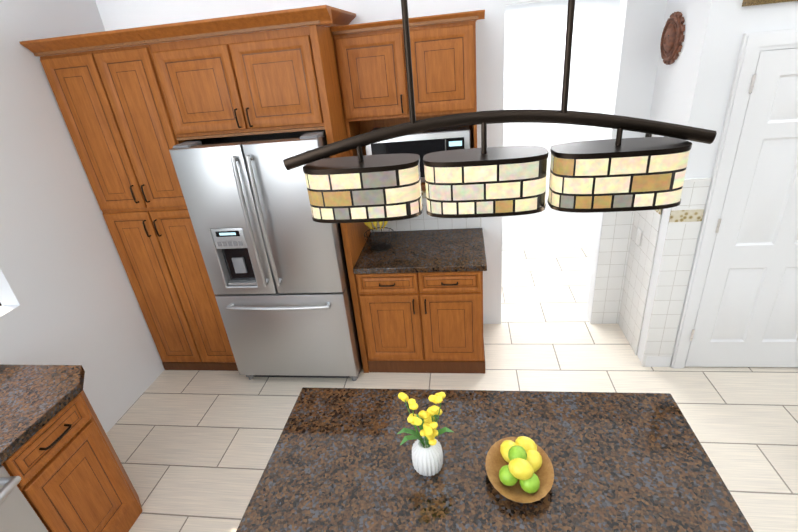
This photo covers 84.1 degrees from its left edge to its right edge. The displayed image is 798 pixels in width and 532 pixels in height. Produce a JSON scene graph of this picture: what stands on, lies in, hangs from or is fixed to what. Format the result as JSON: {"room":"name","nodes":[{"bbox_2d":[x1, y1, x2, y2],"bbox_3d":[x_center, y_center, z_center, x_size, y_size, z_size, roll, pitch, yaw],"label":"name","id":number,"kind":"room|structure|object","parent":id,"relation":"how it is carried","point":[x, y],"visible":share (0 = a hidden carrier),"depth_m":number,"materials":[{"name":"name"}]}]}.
{"room":"kitchen","nodes":[
{"label":"kitchen","id":0,"kind":"room"},
{"bbox_2d":[0,0,164,432],"bbox_3d":[-2.322,0.372,1.390,0.120,2.850,5.120,-2,26,9],"label":"wall","id":1,"kind":"structure","parent":0,"point":[67,296],"depth_m":2.68,"materials":[{"name":"white paint"}]},
{"bbox_2d":[95,0,666,323],"bbox_3d":[-0.139,-0.789,3.321,3.910,2.850,0.120,-2,26,9],"label":"wall","id":2,"kind":"structure","parent":0,"point":[640,31],"depth_m":2.89,"materials":[{"name":"white paint"}]},
{"bbox_2d":[330,10,484,190],"bbox_3d":[0.099,-1.022,2.842,0.882,0.984,0.441,-2,26,9],"label":"upper cabinet","id":3,"kind":"object","parent":2,"relation":"attached to","point":[371,62],"visible":0.54,"depth_m":2.64,"materials":[{"name":"brown wood"}]},
{"bbox_2d":[365,126,469,182],"bbox_3d":[0.142,-0.755,2.976,0.662,0.325,0.372,-2,26,9],"label":"microwave","id":4,"kind":"object","parent":3,"relation":"in","point":[421,144],"visible":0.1,"depth_m":2.77,"materials":[{"name":"silver metal"}]},
{"bbox_2d":[371,191,481,231],"bbox_3d":[0.184,-0.490,3.352,0.868,0.460,0.010,-2,26,9],"label":"tile backsplash","id":5,"kind":"structure","parent":2,"relation":"attached to","point":[423,221],"depth_m":3.41,"materials":[{"name":"tile"}]},
{"bbox_2d":[591,211,634,323],"bbox_3d":[1.621,-0.131,3.328,0.211,1.346,0.014,-2,26,9],"label":"tiled wall","id":6,"kind":"structure","parent":2,"relation":"attached to","point":[615,238],"depth_m":3.39,"materials":[{"name":"tile"}]},
{"bbox_2d":[106,248,797,531],"bbox_3d":[1.027,1.298,2.152,6.460,0.080,6.720,-2,26,9],"label":"floor","id":7,"kind":"structure","parent":0,"point":[193,449],"depth_m":2.98,"materials":[{"name":"tile"}]},
{"bbox_2d":[1,390,141,531],"bbox_3d":[-1.912,1.570,1.109,0.708,0.875,2.857,-2,26,9],"label":"base cabinet","id":8,"kind":"object","parent":7,"relation":"on","point":[65,465],"depth_m":2.02,"materials":[{"name":"brown wood"}]},
{"bbox_2d":[0,466,47,531],"bbox_3d":[-1.490,1.275,1.617,0.112,0.845,0.594,-2,26,9],"label":"dishwasher","id":9,"kind":"object","parent":8,"relation":"in","point":[18,513],"visible":0.98,"depth_m":1.73,"materials":[{"name":"silver metal"}]},
{"bbox_2d":[0,364,84,465],"bbox_3d":[-1.966,1.152,0.926,0.678,0.043,2.892,-2,26,9],"label":"countertop","id":10,"kind":"structure","parent":8,"relation":"on","point":[34,399],"depth_m":1.98,"materials":[{"name":"stone"}]},
{"bbox_2d":[20,28,237,370],"bbox_3d":[-1.626,-0.358,3.269,0.714,2.393,0.720,-2,26,9],"label":"pantry cabinet","id":11,"kind":"object","parent":7,"relation":"on","point":[113,106],"visible":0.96,"depth_m":2.86,"materials":[{"name":"brown wood"}]},
{"bbox_2d":[134,5,370,372],"bbox_3d":[-0.743,-0.381,3.133,1.073,2.393,0.720,-2,26,9],"label":"tall cabinet","id":12,"kind":"object","parent":7,"relation":"on","point":[273,79],"visible":0.92,"depth_m":2.50,"materials":[{"name":"brown wood"}]},
{"bbox_2d":[169,126,362,380],"bbox_3d":[-0.780,-0.065,3.204,0.908,1.772,0.830,-2,26,9],"label":"fridge","id":13,"kind":"object","parent":7,"relation":"on","point":[273,255],"visible":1,"depth_m":2.83,"materials":[{"name":"silver metal"}]},
{"bbox_2d":[355,271,484,373],"bbox_3d":[0.201,0.281,3.353,0.860,0.845,0.683,-2,26,9],"label":"base cabinet","id":14,"kind":"object","parent":7,"relation":"on","point":[427,322],"visible":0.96,"depth_m":3.07,"materials":[{"name":"brown wood"}]},
{"bbox_2d":[353,228,486,273],"bbox_3d":[0.167,-0.118,3.165,0.875,0.040,0.653,-2,26,9],"label":"countertop","id":15,"kind":"structure","parent":14,"relation":"on","point":[443,250],"depth_m":3.06,"materials":[{"name":"stone"}]},
{"bbox_2d":[364,221,393,251],"bbox_3d":[-0.151,-0.314,3.124,0.216,0.403,0.222,-2,26,9],"label":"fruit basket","id":16,"kind":"object","parent":15,"relation":"on","point":[381,247],"visible":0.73,"depth_m":3.16,"materials":[{"name":"grey metal"}]},
{"bbox_3d":[0.299,1.097,1.627,1.404,0.870,0.747,-2,26,9],"label":"kitchen island","id":17,"kind":"object","parent":7,"relation":"on","visible":0},
{"bbox_2d":[236,387,752,531],"bbox_3d":[0.261,0.679,1.451,1.450,0.040,0.744,-2,26,9],"label":"island countertop","id":18,"kind":"structure","parent":17,"relation":"on","point":[340,459],"depth_m":1.44,"materials":[{"name":"stone"}]},
{"bbox_2d":[397,392,452,476],"bbox_3d":[0.087,0.533,1.424,0.181,0.275,0.146,-2,26,9],"label":"vase","id":19,"kind":"object","parent":18,"relation":"on","point":[427,456],"visible":1,"depth_m":1.40,"materials":[{"name":"white ceramic"}]},
{"bbox_2d":[485,436,553,502],"bbox_3d":[0.374,0.615,1.377,0.207,0.116,0.244,-2,26,9],"label":"fruit bowl","id":20,"kind":"object","parent":18,"relation":"on","point":[520,469],"visible":1,"depth_m":1.35,"materials":[{"name":"brown wood"}]},
{"bbox_2d":[502,0,620,250],"bbox_3d":[1.008,-1.472,4.486,5.860,2.850,0.120,-2,26,9],"label":"wall","id":21,"kind":"structure","parent":0,"point":[534,44],"depth_m":4.20,"materials":[{"name":"white paint"}]},
{"bbox_2d":[638,0,699,346],"bbox_3d":[1.700,-0.719,2.794,0.120,2.850,0.420,-2,26,9],"label":"wall","id":22,"kind":"structure","parent":0,"point":[669,88],"depth_m":2.56,"materials":[{"name":"white paint"}]},
{"bbox_2d":[618,209,662,354],"bbox_3d":[1.701,-0.044,3.133,0.014,1.346,0.419,-2,26,9],"label":"wall tiles","id":23,"kind":"structure","parent":22,"relation":"attached to","point":[640,261],"depth_m":3.16,"materials":[{"name":"tile"}]},
{"bbox_2d":[635,227,641,245],"bbox_3d":[1.684,-0.205,3.109,0.009,0.116,0.072,-2,26,9],"label":"electrical outlet","id":24,"kind":"object","parent":23,"relation":"attached to","point":[638,236],"visible":0.96,"depth_m":3.10,"materials":[{"name":"white plastic"}]},
{"bbox_2d":[660,12,684,64],"bbox_3d":[1.563,-1.311,2.554,0.064,0.272,0.272,-2,26,9],"label":"plate","id":25,"kind":"object","parent":22,"relation":"attached to","point":[672,38],"visible":1,"depth_m":2.51,"materials":[{"name":"ceramic"}]},
{"bbox_2d":[637,0,797,362],"bbox_3d":[2.743,-0.627,2.390,2.300,2.850,0.120,-2,26,9],"label":"wall","id":26,"kind":"structure","parent":0,"point":[722,27],"depth_m":2.30,"materials":[{"name":"white paint"}]},
{"bbox_2d":[645,356,671,366],"bbox_3d":[4.772,1.650,0.445,6.759,0.100,5.829,-2,26,9],"label":"baseboard","id":27,"kind":"structure","parent":26,"relation":"attached to","point":[658,361],"depth_m":3.09,"materials":[{"name":"white paint"}]},
{"bbox_2d":[642,178,711,365],"bbox_3d":[1.746,0.104,2.820,0.179,1.346,0.014,-2,26,9],"label":"wall tile","id":28,"kind":"structure","parent":26,"relation":"attached to","point":[684,225],"depth_m":2.77,"materials":[{"name":"tile"}]},
{"bbox_2d":[670,28,797,368],"bbox_3d":[2.262,-0.220,2.543,0.930,2.075,0.084,-2,26,9],"label":"closet door","id":29,"kind":"structure","parent":26,"relation":"in","point":[740,307],"depth_m":2.61,"materials":[{"name":"white paint"}]},
{"bbox_2d":[742,0,797,6],"bbox_3d":[2.160,-1.461,1.964,1.040,0.430,0.035,-2,26,9],"label":"framed picture","id":30,"kind":"object","parent":26,"relation":"attached to","point":[751,2],"visible":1,"depth_m":2.11,"materials":[{"name":"fabric"}]},
{"bbox_3d":[0.833,-1.210,0.922,6.580,0.380,6.720,-2,26,9],"label":"ceiling","id":31,"kind":"structure","parent":0,"visible":0},
{"bbox_2d":[283,0,716,222],"bbox_3d":[0.162,-0.546,0.853,0.947,0.909,0.130,-2,26,9],"label":"pendant light","id":32,"kind":"object","parent":31,"relation":"hanging from","point":[618,174],"visible":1,"depth_m":0.96,"materials":[{"name":"beige glass"}]}
]}

